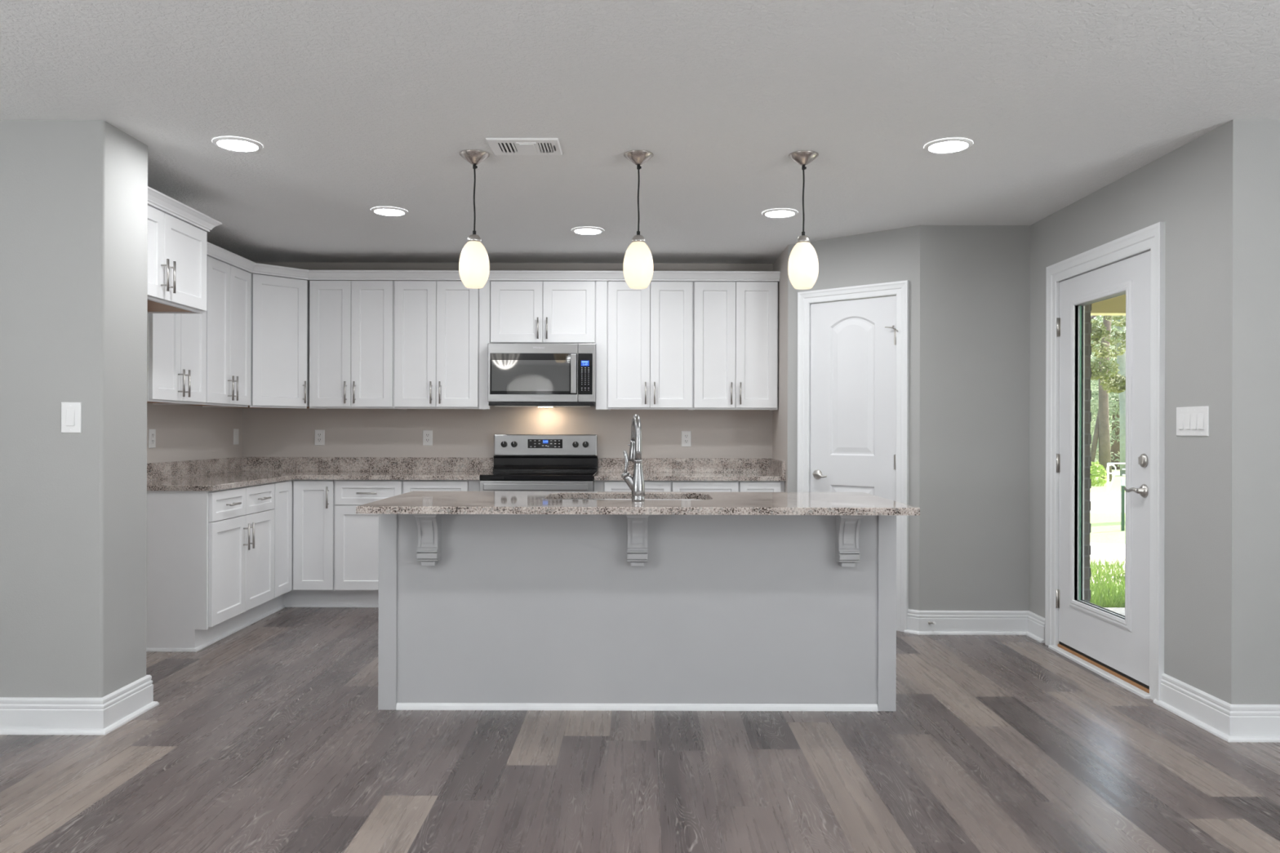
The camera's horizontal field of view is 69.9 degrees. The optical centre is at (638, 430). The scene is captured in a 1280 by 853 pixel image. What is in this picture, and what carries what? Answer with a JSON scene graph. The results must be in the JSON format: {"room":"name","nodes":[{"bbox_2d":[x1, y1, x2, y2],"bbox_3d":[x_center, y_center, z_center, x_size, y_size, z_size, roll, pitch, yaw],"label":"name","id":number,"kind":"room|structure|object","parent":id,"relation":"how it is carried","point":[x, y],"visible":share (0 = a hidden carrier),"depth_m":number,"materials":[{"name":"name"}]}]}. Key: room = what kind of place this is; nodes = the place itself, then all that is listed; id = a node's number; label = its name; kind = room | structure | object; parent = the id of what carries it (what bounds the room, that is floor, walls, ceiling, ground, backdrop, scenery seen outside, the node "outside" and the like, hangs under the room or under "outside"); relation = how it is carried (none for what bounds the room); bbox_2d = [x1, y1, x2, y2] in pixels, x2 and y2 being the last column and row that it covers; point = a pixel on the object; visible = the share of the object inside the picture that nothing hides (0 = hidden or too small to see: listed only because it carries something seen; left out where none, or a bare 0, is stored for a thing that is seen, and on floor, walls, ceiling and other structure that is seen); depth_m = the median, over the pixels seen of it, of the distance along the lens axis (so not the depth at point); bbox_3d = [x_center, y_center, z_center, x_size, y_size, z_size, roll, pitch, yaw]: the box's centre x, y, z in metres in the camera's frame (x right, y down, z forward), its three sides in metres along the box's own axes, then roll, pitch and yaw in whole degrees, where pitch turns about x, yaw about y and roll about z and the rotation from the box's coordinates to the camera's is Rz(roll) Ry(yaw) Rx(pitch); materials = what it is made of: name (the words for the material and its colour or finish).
{"room":"kitchen","nodes":[
{"label":"kitchen","id":0,"kind":"room"},
{"bbox_2d":[0,120,147,697],"bbox_3d":[-3.268,-0.019,3.820,2.263,2.440,0.340,0,0,0],"label":"wall","id":1,"kind":"structure","parent":0,"point":[73,193],"depth_m":3.65,"materials":[{"name":"paint"}]},
{"bbox_2d":[61,402,81,433],"bbox_3d":[-2.261,-0.050,3.644,0.079,0.123,0.011,0,0,0],"label":"light switch","id":2,"kind":"object","parent":1,"relation":"attached to","point":[71,412],"visible":1,"depth_m":3.64,"materials":[{"name":"plastic"}]},
{"bbox_2d":[0,675,159,734],"bbox_3d":[-3.255,1.132,3.820,2.296,0.138,0.406,0,0,0],"label":"baseboard","id":3,"kind":"structure","parent":1,"relation":"attached to","point":[105,714],"depth_m":3.64,"materials":[{"name":"paint"}]},
{"bbox_2d":[146,402,242,462],"bbox_3d":[-2.990,-0.018,5.367,0.140,2.440,2.755,0,0,0],"label":"wall","id":4,"kind":"structure","parent":0,"point":[183,432],"depth_m":6.00,"materials":[{"name":"paint"}]},
{"bbox_2d":[148,429,155,448],"bbox_3d":[-2.916,0.050,5.490,0.007,0.114,0.072,0,0,0],"label":"wall outlet","id":5,"kind":"object","parent":4,"relation":"attached to","point":[152,433],"visible":1,"depth_m":5.48,"materials":[{"name":"plastic"}]},
{"bbox_2d":[151,432,154,444],"bbox_3d":[-2.913,0.050,5.490,0.001,0.068,0.033,0,0,0],"label":"receptacle","id":6,"kind":"object","parent":5,"relation":"attached to","point":[152,433],"depth_m":5.49,"materials":[{"name":"plastic"}]},
{"bbox_2d":[146,311,206,404],"bbox_3d":[-2.738,-0.606,5.200,0.356,0.902,0.620,0,0,0],"label":"upper cabinet","id":7,"kind":"object","parent":4,"relation":"attached to","point":[176,343],"visible":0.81,"depth_m":5.16,"materials":[{"name":"paint"}]},
{"bbox_2d":[147,186,222,313],"bbox_3d":[-2.581,-0.870,4.463,0.671,0.496,0.937,0,0,0],"label":"upper cabinet","id":8,"kind":"object","parent":4,"relation":"attached to","point":[177,234],"visible":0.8,"depth_m":4.56,"materials":[{"name":"paint"}]},
{"bbox_2d":[146,457,244,480],"bbox_3d":[-2.910,0.247,5.848,0.020,0.103,1.752,0,0,0],"label":"backsplash","id":9,"kind":"structure","parent":4,"relation":"attached to","point":[173,469],"depth_m":5.96,"materials":[{"name":"stone"}]},
{"bbox_2d":[191,255,250,407],"bbox_3d":[-2.738,-0.606,5.826,0.356,0.902,0.628,0,0,0],"label":"upper cabinet","id":10,"kind":"object","parent":4,"relation":"attached to","point":[228,286],"visible":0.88,"depth_m":5.79,"materials":[{"name":"paint"}]},
{"bbox_2d":[233,428,239,444],"bbox_3d":[-2.917,0.047,6.635,0.006,0.114,0.078,0,0,0],"label":"blank plate","id":11,"kind":"object","parent":4,"relation":"attached to","point":[236,431],"visible":1,"depth_m":6.63,"materials":[{"name":"plastic"}]},
{"bbox_2d":[242,262,773,472],"bbox_3d":[-0.980,-0.013,6.815,4.160,2.440,0.140,0,0,0],"label":"wall","id":12,"kind":"structure","parent":0,"point":[266,432],"depth_m":6.75,"materials":[{"name":"paint"}]},
{"bbox_2d":[235,273,309,408],"bbox_3d":[-2.616,-0.605,6.443,0.602,0.901,0.602,0,0,0],"label":"upper cabinet","id":13,"kind":"object","parent":12,"relation":"attached to","point":[280,306],"visible":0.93,"depth_m":6.29,"materials":[{"name":"paint"}]},
{"bbox_2d":[314,429,324,444],"bbox_3d":[-2.350,0.053,6.741,0.072,0.114,0.007,0,0,0],"label":"wall outlet","id":14,"kind":"object","parent":12,"relation":"attached to","point":[319,437],"visible":1,"depth_m":6.74,"materials":[{"name":"plastic"}]},
{"bbox_2d":[317,432,321,442],"bbox_3d":[-2.350,0.053,6.738,0.033,0.068,0.001,0,0,0],"label":"receptacle","id":15,"kind":"object","parent":14,"relation":"attached to","point":[319,434],"depth_m":6.74,"materials":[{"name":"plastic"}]},
{"bbox_2d":[309,280,401,409],"bbox_3d":[-2.020,-0.604,6.565,0.596,0.902,0.356,0,0,0],"label":"upper cabinet","id":16,"kind":"object","parent":12,"relation":"attached to","point":[352,322],"visible":0.95,"depth_m":6.43,"materials":[{"name":"paint"}]},
{"bbox_2d":[244,457,493,471],"bbox_3d":[-1.990,0.250,6.734,1.861,0.103,0.020,0,0,0],"label":"backsplash","id":17,"kind":"structure","parent":12,"relation":"attached to","point":[251,464],"depth_m":6.72,"materials":[{"name":"stone"}]},
{"bbox_2d":[422,430,432,445],"bbox_3d":[-1.554,0.056,6.741,0.072,0.114,0.007,0,0,0],"label":"wall outlet","id":18,"kind":"object","parent":12,"relation":"attached to","point":[427,434],"visible":1,"depth_m":6.74,"materials":[{"name":"plastic"}]},
{"bbox_2d":[425,433,430,442],"bbox_3d":[-1.554,0.056,6.738,0.033,0.068,0.001,0,0,0],"label":"receptacle","id":19,"kind":"object","parent":18,"relation":"attached to","point":[427,435],"depth_m":6.74,"materials":[{"name":"plastic"}]},
{"bbox_2d":[394,280,486,409],"bbox_3d":[-1.422,-0.602,6.565,0.600,0.902,0.356,0,0,0],"label":"upper cabinet","id":20,"kind":"object","parent":12,"relation":"attached to","point":[437,322],"visible":0.93,"depth_m":6.43,"materials":[{"name":"paint"}]},
{"bbox_2d":[479,280,607,409],"bbox_3d":[-0.672,-0.599,6.565,0.898,0.904,0.356,0,0,0],"label":"upper cabinet","id":21,"kind":"object","parent":12,"relation":"attached to","point":[511,312],"visible":0.89,"depth_m":6.43,"materials":[{"name":"paint"}]},
{"bbox_2d":[487,343,595,407],"bbox_3d":[-0.674,-0.384,6.527,0.746,0.436,0.433,0,0,0],"label":"microwave","id":22,"kind":"object","parent":21,"relation":"in","point":[520,375],"visible":1,"depth_m":6.34,"materials":[{"name":"silver metal"}]},
{"bbox_2d":[607,281,693,410],"bbox_3d":[0.080,-0.598,6.565,0.605,0.902,0.356,0,0,0],"label":"upper cabinet","id":23,"kind":"object","parent":12,"relation":"attached to","point":[650,329],"visible":0.99,"depth_m":6.43,"materials":[{"name":"paint"}]},
{"bbox_2d":[598,457,769,472],"bbox_3d":[0.333,0.256,6.734,1.261,0.103,0.020,0,0,0],"label":"backsplash","id":24,"kind":"structure","parent":12,"relation":"attached to","point":[605,464],"depth_m":6.72,"materials":[{"name":"stone"}]},
{"bbox_2d":[681,431,691,446],"bbox_3d":[0.350,0.063,6.741,0.072,0.114,0.007,0,0,0],"label":"wall outlet","id":25,"kind":"object","parent":12,"relation":"attached to","point":[686,435],"visible":1,"depth_m":6.74,"materials":[{"name":"plastic"}]},
{"bbox_2d":[684,434,688,443],"bbox_3d":[0.350,0.063,6.738,0.033,0.068,0.001,0,0,0],"label":"receptacle","id":26,"kind":"object","parent":25,"relation":"attached to","point":[686,436],"depth_m":6.74,"materials":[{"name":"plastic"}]},
{"bbox_2d":[691,281,777,410],"bbox_3d":[0.681,-0.596,6.565,0.596,0.902,0.356,0,0,0],"label":"upper cabinet","id":27,"kind":"object","parent":12,"relation":"attached to","point":[735,323],"visible":0.98,"depth_m":6.43,"materials":[{"name":"paint"}]},
{"bbox_2d":[207,241,780,282],"bbox_3d":[-0.994,-1.083,6.274,4.069,0.064,1.347,0,0,-23],"label":"crown molding","id":28,"kind":"structure","parent":27,"relation":"on","point":[214,251],"depth_m":6.40,"materials":[{"name":"paint"}]},
{"bbox_2d":[0,0,1279,263],"bbox_3d":[0.004,-1.290,0.292,9.080,0.120,13.185,0,0,0],"label":"ceiling","id":29,"kind":"structure","parent":0,"point":[353,107],"depth_m":3.48,"materials":[{"name":"white paint"}]},
{"bbox_2d":[212,136,262,151],"bbox_3d":[-1.728,-1.230,3.945,0.200,0.010,0.200,0,0,0],"label":"recessed light","id":30,"kind":"object","parent":29,"relation":"in","point":[230,143],"visible":1,"depth_m":3.93,"materials":[{"name":"white plastic"}]},
{"bbox_2d":[370,206,408,216],"bbox_3d":[-1.402,-1.229,5.148,0.200,0.010,0.200,0,0,0],"label":"recessed light","id":31,"kind":"object","parent":29,"relation":"in","point":[384,211],"visible":1,"depth_m":5.13,"materials":[{"name":"white plastic"}]},
{"bbox_2d":[458,149,489,288],"bbox_3d":[-0.732,-0.934,4.080,0.135,0.595,0.135,0,0,0],"label":"pendant light","id":32,"kind":"object","parent":29,"relation":"hanging from","point":[473,263],"visible":1,"depth_m":4.04,"materials":[{"name":"white glass"}]},
{"bbox_2d":[485,137,562,155],"bbox_3d":[-0.492,-1.225,3.965,0.306,0.012,0.220,0,0,0],"label":"ceiling vent","id":33,"kind":"object","parent":29,"relation":"in","point":[524,146],"visible":1,"depth_m":3.94,"materials":[{"name":"white metal"}]},
{"bbox_2d":[571,226,604,235],"bbox_3d":[-0.314,-1.226,5.634,0.200,0.010,0.200,0,0,0],"label":"recessed light","id":34,"kind":"object","parent":29,"relation":"in","point":[580,230],"visible":1,"depth_m":5.61,"materials":[{"name":"white"}]},
{"bbox_2d":[622,150,653,288],"bbox_3d":[-0.001,-0.932,4.080,0.135,0.595,0.135,0,0,0],"label":"pendant light","id":35,"kind":"object","parent":29,"relation":"hanging from","point":[637,266],"visible":1,"depth_m":4.04,"materials":[{"name":"white glass"}]},
{"bbox_2d":[761,208,797,217],"bbox_3d":[0.796,-1.223,5.166,0.200,0.010,0.200,0,0,0],"label":"recessed light","id":36,"kind":"object","parent":29,"relation":"in","point":[780,212],"visible":1,"depth_m":5.15,"materials":[{"name":"white plastic"}]},
{"bbox_2d":[787,150,818,289],"bbox_3d":[0.734,-0.930,4.080,0.135,0.595,0.135,0,0,0],"label":"pendant light","id":37,"kind":"object","parent":29,"relation":"hanging from","point":[803,264],"visible":1,"depth_m":4.04,"materials":[{"name":"white glass"}]},
{"bbox_2d":[924,137,973,153],"bbox_3d":[1.331,-1.221,3.938,0.200,0.010,0.200,0,0,0],"label":"recessed light","id":38,"kind":"object","parent":29,"relation":"in","point":[947,145],"visible":1,"depth_m":3.92,"materials":[{"name":"white plastic"}]},
{"bbox_2d":[0,607,1279,852],"bbox_3d":[-0.004,1.240,1.093,8.800,0.060,11.585,0,0,0],"label":"floor","id":39,"kind":"structure","parent":0,"point":[272,735],"depth_m":3.26,"materials":[{"name":"brown wood"}]},
{"bbox_2d":[146,482,274,652],"bbox_3d":[-2.605,0.766,5.413,0.632,0.873,0.888,0,0,0],"label":"base cabinet","id":40,"kind":"object","parent":39,"relation":"on","point":[211,554],"visible":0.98,"depth_m":4.99,"materials":[{"name":"paint"}]},
{"bbox_2d":[261,480,337,617],"bbox_3d":[-2.485,0.766,6.301,0.872,0.873,0.886,0,0,0],"label":"base cabinet","id":41,"kind":"object","parent":39,"relation":"on","point":[304,509],"visible":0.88,"depth_m":6.15,"materials":[{"name":"paint"}]},
{"bbox_2d":[146,457,493,491],"bbox_3d":[-1.990,0.265,5.858,1.861,0.132,1.772,0,0,0],"label":"countertop","id":42,"kind":"structure","parent":41,"relation":"on","point":[221,473],"depth_m":6.42,"materials":[{"name":"stone"}]},
{"bbox_2d":[334,480,403,607],"bbox_3d":[-1.819,0.768,6.428,0.459,0.873,0.632,0,0,0],"label":"base cabinet","id":43,"kind":"object","parent":39,"relation":"on","point":[356,535],"visible":0.58,"depth_m":6.16,"materials":[{"name":"paint"}]},
{"bbox_2d":[403,480,479,493],"bbox_3d":[-1.326,0.770,6.428,0.527,0.873,0.632,0,0,0],"label":"base cabinet","id":44,"kind":"object","parent":39,"relation":"on","point":[409,486],"visible":0.06,"depth_m":6.15,"materials":[{"name":"paint"}]},
{"bbox_2d":[479,434,597,499],"bbox_3d":[-0.679,0.609,6.364,0.756,1.158,0.707,0,0,0],"label":"range","id":45,"kind":"object","parent":39,"relation":"on","point":[522,462],"visible":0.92,"depth_m":6.65,"materials":[{"name":"silver metal"}]},
{"bbox_2d":[479,471,597,480],"bbox_3d":[-0.678,0.315,6.364,0.756,0.038,0.596,0,0,0],"label":"cooktop","id":46,"kind":"object","parent":45,"relation":"in","point":[494,475],"depth_m":6.07,"materials":[{"name":"black glass"}]},
{"bbox_2d":[594,480,671,499],"bbox_3d":[-0.041,0.773,6.428,0.521,0.873,0.632,0,0,0],"label":"base cabinet","id":47,"kind":"object","parent":39,"relation":"on","point":[599,486],"visible":0.06,"depth_m":6.15,"materials":[{"name":"paint"}]},
{"bbox_2d":[594,457,786,480],"bbox_3d":[0.343,0.271,6.435,1.281,0.132,0.620,0,0,0],"label":"countertop","id":48,"kind":"structure","parent":47,"relation":"on","point":[609,468],"depth_m":6.72,"materials":[{"name":"stone"}]},
{"bbox_2d":[377,514,896,711],"bbox_3d":[-0.006,0.773,4.194,2.235,0.873,0.712,0,0,0],"label":"kitchen island","id":49,"kind":"object","parent":39,"relation":"on","point":[586,612],"visible":0.88,"depth_m":3.96,"materials":[{"name":"paint"}]},
{"bbox_2d":[355,491,919,515],"bbox_3d":[-0.003,0.322,4.114,2.254,0.030,0.923,0,0,0],"label":"island countertop","id":50,"kind":"structure","parent":49,"relation":"on","point":[412,502],"depth_m":3.80,"materials":[{"name":"stone"}]},
{"bbox_2d":[621,414,644,501],"bbox_3d":[-0.025,0.118,4.062,0.103,0.377,0.212,0,0,0],"label":"faucet","id":51,"kind":"object","parent":50,"relation":"on","point":[636,483],"visible":1,"depth_m":3.97,"materials":[{"name":"metal"}]},
{"bbox_2d":[671,480,738,499],"bbox_3d":[0.447,0.775,6.428,0.453,0.873,0.632,0,0,0],"label":"base cabinet","id":52,"kind":"object","parent":39,"relation":"on","point":[677,486],"visible":0.07,"depth_m":6.15,"materials":[{"name":"paint"}]},
{"bbox_2d":[738,480,784,492],"bbox_3d":[0.828,0.776,6.428,0.308,0.873,0.632,0,0,0],"label":"base cabinet","id":53,"kind":"object","parent":39,"relation":"on","point":[744,486],"visible":0.06,"depth_m":6.15,"materials":[{"name":"paint"}]},
{"bbox_2d":[772,245,787,492],"bbox_3d":[1.042,-0.007,6.402,0.115,2.440,0.685,0,0,0],"label":"wall","id":54,"kind":"structure","parent":0,"point":[780,416],"depth_m":6.29,"materials":[{"name":"paint"}]},
{"bbox_2d":[787,225,919,610],"bbox_3d":[1.369,-0.006,5.809,0.910,2.440,0.115,0,0,40],"label":"wall","id":55,"kind":"structure","parent":0,"point":[890,255],"depth_m":5.64,"materials":[{"name":"paint"}]},
{"bbox_2d":[797,280,909,631],"bbox_3d":[1.368,0.156,5.793,0.754,2.115,0.139,0,0,40],"label":"door frame","id":56,"kind":"structure","parent":55,"relation":"attached to","point":[900,289],"depth_m":5.55,"materials":[{"name":"paint"}]},
{"bbox_2d":[809,295,897,501],"bbox_3d":[1.344,0.190,5.748,0.616,2.023,0.087,0,0,40],"label":"door","id":57,"kind":"structure","parent":55,"relation":"in","point":[853,342],"depth_m":5.75,"materials":[{"name":"paint"}]},
{"bbox_2d":[919,225,1030,610],"bbox_3d":[2.076,-0.004,5.540,0.797,2.440,0.140,0,0,0],"label":"wall","id":58,"kind":"structure","parent":0,"point":[975,280],"depth_m":5.47,"materials":[{"name":"paint"}]},
{"bbox_2d":[904,608,1044,643],"bbox_3d":[1.963,1.147,5.377,0.756,0.138,0.239,0,0,4],"label":"baseboard","id":59,"kind":"structure","parent":58,"relation":"attached to","point":[1028,623],"depth_m":5.45,"materials":[{"name":"paint"}]},
{"bbox_2d":[1029,131,1210,693],"bbox_3d":[2.405,-0.003,4.606,0.140,2.440,1.727,0,0,0],"label":"wall","id":60,"kind":"structure","parent":0,"point":[1174,188],"depth_m":3.98,"materials":[{"name":"paint"}]},
{"bbox_2d":[1056,250,1150,686],"bbox_3d":[2.347,0.175,4.634,0.107,1.996,0.942,0,0,1],"label":"door","id":61,"kind":"structure","parent":60,"relation":"in","point":[1121,642],"depth_m":4.55,"materials":[{"name":"paint"}]},
{"bbox_2d":[1044,222,1165,701],"bbox_3d":[2.384,0.146,4.632,0.182,2.142,1.136,0,0,0],"label":"door frame","id":62,"kind":"structure","parent":60,"relation":"attached to","point":[1152,237],"depth_m":4.27,"materials":[{"name":"paint"}]},
{"bbox_2d":[1176,405,1208,436],"bbox_3d":[2.329,-0.037,3.844,0.011,0.124,0.222,0,0,0],"label":"light switch","id":63,"kind":"object","parent":60,"relation":"attached to","point":[1190,420],"visible":1,"depth_m":3.84,"materials":[{"name":"plastic"}]},
{"bbox_2d":[1208,119,1279,704],"bbox_3d":[3.368,-0.001,3.673,2.065,2.440,0.140,0,0,0],"label":"wall","id":64,"kind":"structure","parent":0,"point":[1244,632],"depth_m":3.60,"materials":[{"name":"paint"}]},
{"bbox_2d":[1153,673,1279,742],"bbox_3d":[3.348,1.150,3.831,2.098,0.138,0.522,0,0,0],"label":"baseboard","id":65,"kind":"structure","parent":64,"relation":"attached to","point":[1228,722],"depth_m":3.64,"materials":[{"name":"paint"}]},
{"label":"outside","id":66,"kind":"structure","parent":0,"visible":0},
{"bbox_2d":[1089,458,1125,595],"bbox_3d":[46.296,1.560,63.225,87.400,0.260,113.550,0,0,0],"label":"lawn","id":67,"kind":"structure","parent":66,"point":[1107,538],"depth_m":12.92,"materials":[{"name":"green plant"}]},
{"bbox_2d":[1090,461,1110,486],"bbox_3d":[10.929,1.119,21.992,0.634,0.850,0.678,0,0,0],"label":"shrub","id":68,"kind":"object","parent":67,"relation":"on","point":[1095,472],"visible":0.48,"depth_m":21.81,"materials":[{"name":"green plant"}]},
{"bbox_2d":[1090,316,1114,460],"bbox_3d":[17.015,-2.546,35.951,4.547,7.829,3.792,0,0,0],"label":"leafy tree","id":69,"kind":"object","parent":67,"relation":"on","point":[1101,317],"visible":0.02,"depth_m":35.60,"materials":[{"name":"green plant"}]},
{"bbox_2d":[1089,553,1124,607],"bbox_3d":[4.028,1.246,7.789,1.446,0.130,3.468,0,0,31],"label":"grass","id":70,"kind":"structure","parent":67,"relation":"on","point":[1117,600],"depth_m":7.48,"materials":[{"name":"green plant"}]},
{"bbox_2d":[1090,315,1125,393],"bbox_3d":[8.456,-1.618,14.004,3.436,5.883,2.700,0,0,0],"label":"live oak","id":71,"kind":"object","parent":67,"relation":"on","point":[1099,332],"visible":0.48,"depth_m":13.91,"materials":[{"name":"green plant"}]},
{"bbox_2d":[1090,315,1125,481],"bbox_3d":[12.195,-2.375,24.390,6.004,7.440,4.700,0,0,0],"label":"oak tree","id":72,"kind":"object","parent":67,"relation":"on","point":[1101,431],"visible":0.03,"depth_m":23.93,"materials":[{"name":"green plant"}]},
{"bbox_2d":[1090,315,1125,469],"bbox_3d":[16.391,-2.291,31.447,4.661,7.308,3.876,0,0,0],"label":"leafy tree","id":73,"kind":"object","parent":67,"relation":"on","point":[1113,400],"visible":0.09,"depth_m":31.32,"materials":[{"name":"green plant"}]},
{"bbox_2d":[1090,316,1125,455],"bbox_3d":[22.388,-2.985,44.957,4.553,8.818,3.794,0,0,0],"label":"leafy tree","id":74,"kind":"object","parent":67,"relation":"on","point":[1095,317],"visible":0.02,"depth_m":44.81,"materials":[{"name":"green plant"}]},
{"bbox_2d":[1090,318,1125,447],"bbox_3d":[22.121,-2.759,40.455,4.537,8.391,3.741,0,0,0],"label":"leafy tree","id":75,"kind":"object","parent":67,"relation":"on","point":[1102,318],"visible":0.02,"depth_m":40.46,"materials":[{"name":"green plant"}]},
{"bbox_2d":[1103,607,1124,615],"bbox_3d":[4.334,1.307,5.096,3.725,0.110,2.707,0,0,0],"label":"porch slab","id":76,"kind":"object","parent":67,"relation":"on","point":[1121,611],"depth_m":6.37,"materials":[{"name":"concrete"}]},
{"bbox_2d":[1084,303,1091,602],"bbox_3d":[2.717,0.023,6.170,0.434,2.450,0.468,0,0,0],"label":"brick column","id":77,"kind":"structure","parent":76,"relation":"on","point":[1087,436],"depth_m":5.94,"materials":[{"name":"brick"}]},
{"bbox_2d":[1106,462,1125,494],"bbox_3d":[10.365,1.002,18.994,1.344,0.654,0.056,0,0,0],"label":"gate","id":78,"kind":"object","parent":67,"relation":"on","point":[1108,487],"visible":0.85,"depth_m":18.98,"materials":[{"name":"white metal"}]},
{"bbox_2d":[1115,315,1125,475],"bbox_3d":[14.317,-3.523,27.011,3.953,9.735,3.920,0,0,26],"label":"pine tree","id":79,"kind":"object","parent":67,"relation":"on","point":[1121,360],"visible":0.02,"depth_m":26.91,"materials":[{"name":"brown plant"}]},
{"bbox_2d":[1120,478,1125,530],"bbox_3d":[6.345,0.973,12.000,0.040,0.690,0.040,0,0,0],"label":"stake","id":80,"kind":"object","parent":67,"relation":"on","point":[1122,480],"visible":1,"depth_m":11.98,"materials":[{"name":"green metal"}]},
{"bbox_3d":[4.341,-1.238,5.445,3.725,0.080,3.410,0,0,0],"label":"ceiling","id":81,"kind":"structure","parent":0,"visible":0},
{"bbox_2d":[1090,293,1125,315],"bbox_3d":[4.341,-1.105,7.225,3.725,0.385,0.150,0,0,0],"label":"beam","id":82,"kind":"structure","parent":81,"relation":"attached to","point":[1115,306],"depth_m":7.15,"materials":[{"name":"paint"}]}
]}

